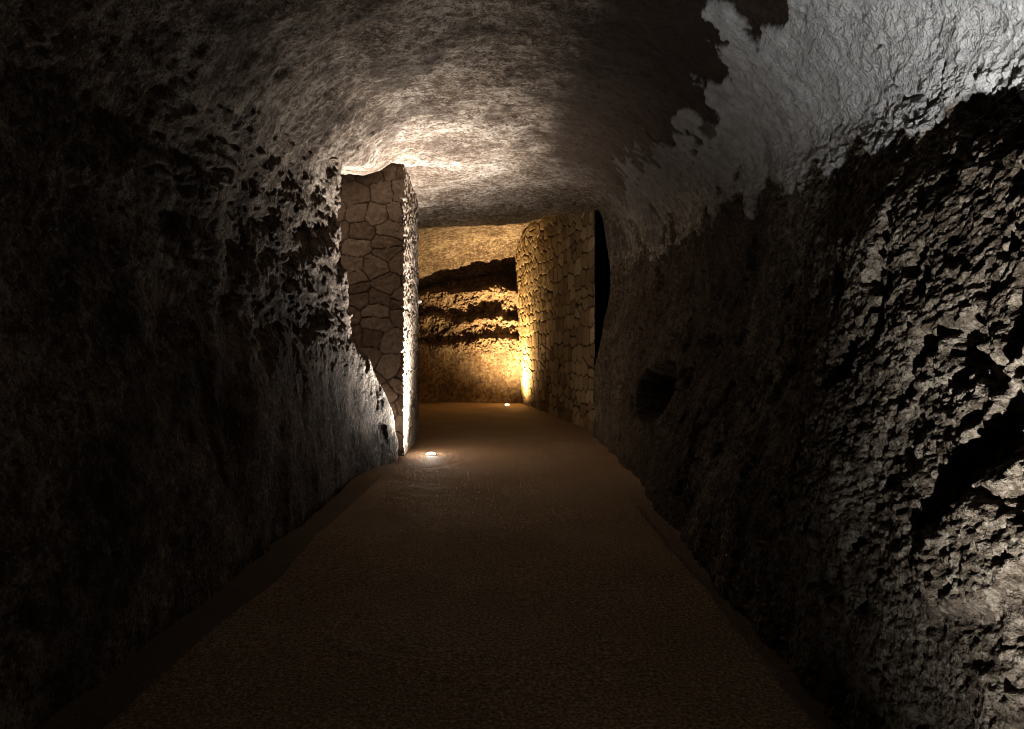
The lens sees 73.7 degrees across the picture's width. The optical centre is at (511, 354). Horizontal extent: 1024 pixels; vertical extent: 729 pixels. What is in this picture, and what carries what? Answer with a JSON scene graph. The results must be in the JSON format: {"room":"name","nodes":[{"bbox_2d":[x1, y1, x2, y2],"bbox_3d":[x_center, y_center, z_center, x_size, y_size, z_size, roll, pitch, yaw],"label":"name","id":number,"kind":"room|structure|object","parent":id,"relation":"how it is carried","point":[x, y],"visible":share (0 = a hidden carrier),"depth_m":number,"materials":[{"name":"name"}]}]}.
{"room":"underground tunnel","nodes":[
{"label":"underground tunnel","id":0,"kind":"room"},
{"bbox_2d":[0,0,397,728],"bbox_3d":[-2.399,-0.455,8.600,1.782,4.118,25.200,0,0,0],"label":"wall","id":1,"kind":"structure","parent":0,"point":[186,382],"depth_m":3.71,"materials":[{"name":"grey stone"}]},
{"bbox_2d":[81,0,775,288],"bbox_3d":[-0.514,-2.512,8.601,5.036,1.995,25.202,0,0,0],"label":"ceiling","id":2,"kind":"structure","parent":0,"point":[501,117],"depth_m":5.94,"materials":[{"name":"grey stone"}]},
{"bbox_2d":[40,402,839,728],"bbox_3d":[0.050,1.435,8.426,6.700,0.095,24.852,0,0,0],"label":"floor","id":3,"kind":"structure","parent":0,"point":[515,574],"depth_m":3.61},
{"bbox_2d":[337,164,418,455],"bbox_3d":[-2.126,-0.634,10.578,1.300,4.168,2.279,0,0,0],"label":"stone pier","id":4,"kind":"object","parent":3,"relation":"on","point":[378,213],"visible":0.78,"depth_m":9.47,"materials":[{"name":"beige stone"}]},
{"bbox_2d":[424,453,436,455],"bbox_3d":[-1.140,1.446,9.600,0.180,0.148,0.180,0,0,0],"label":"uplight","id":5,"kind":"object","parent":3,"relation":"in","point":[427,454],"visible":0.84,"depth_m":9.54,"materials":[{"name":"glass"}]},
{"bbox_2d":[417,274,520,402],"bbox_3d":[-0.400,-0.850,20.157,6.000,4.900,1.044,0,0,0],"label":"wall","id":6,"kind":"structure","parent":0,"point":[468,340],"depth_m":20.02,"materials":[{"name":"beige stone"}]},
{"bbox_2d":[515,210,609,430],"bbox_3d":[1.591,-1.046,16.324,1.673,4.992,7.698,0,0,-11],"label":"wall","id":7,"kind":"structure","parent":0,"point":[562,268],"depth_m":14.90,"materials":[{"name":"beige stone"}]},
{"bbox_2d":[593,0,1023,728],"bbox_3d":[2.299,-0.876,8.601,2.234,4.984,25.202,0,0,0],"label":"wall","id":8,"kind":"structure","parent":0,"point":[809,365],"depth_m":3.16,"materials":[{"name":"grey stone"}]}
]}

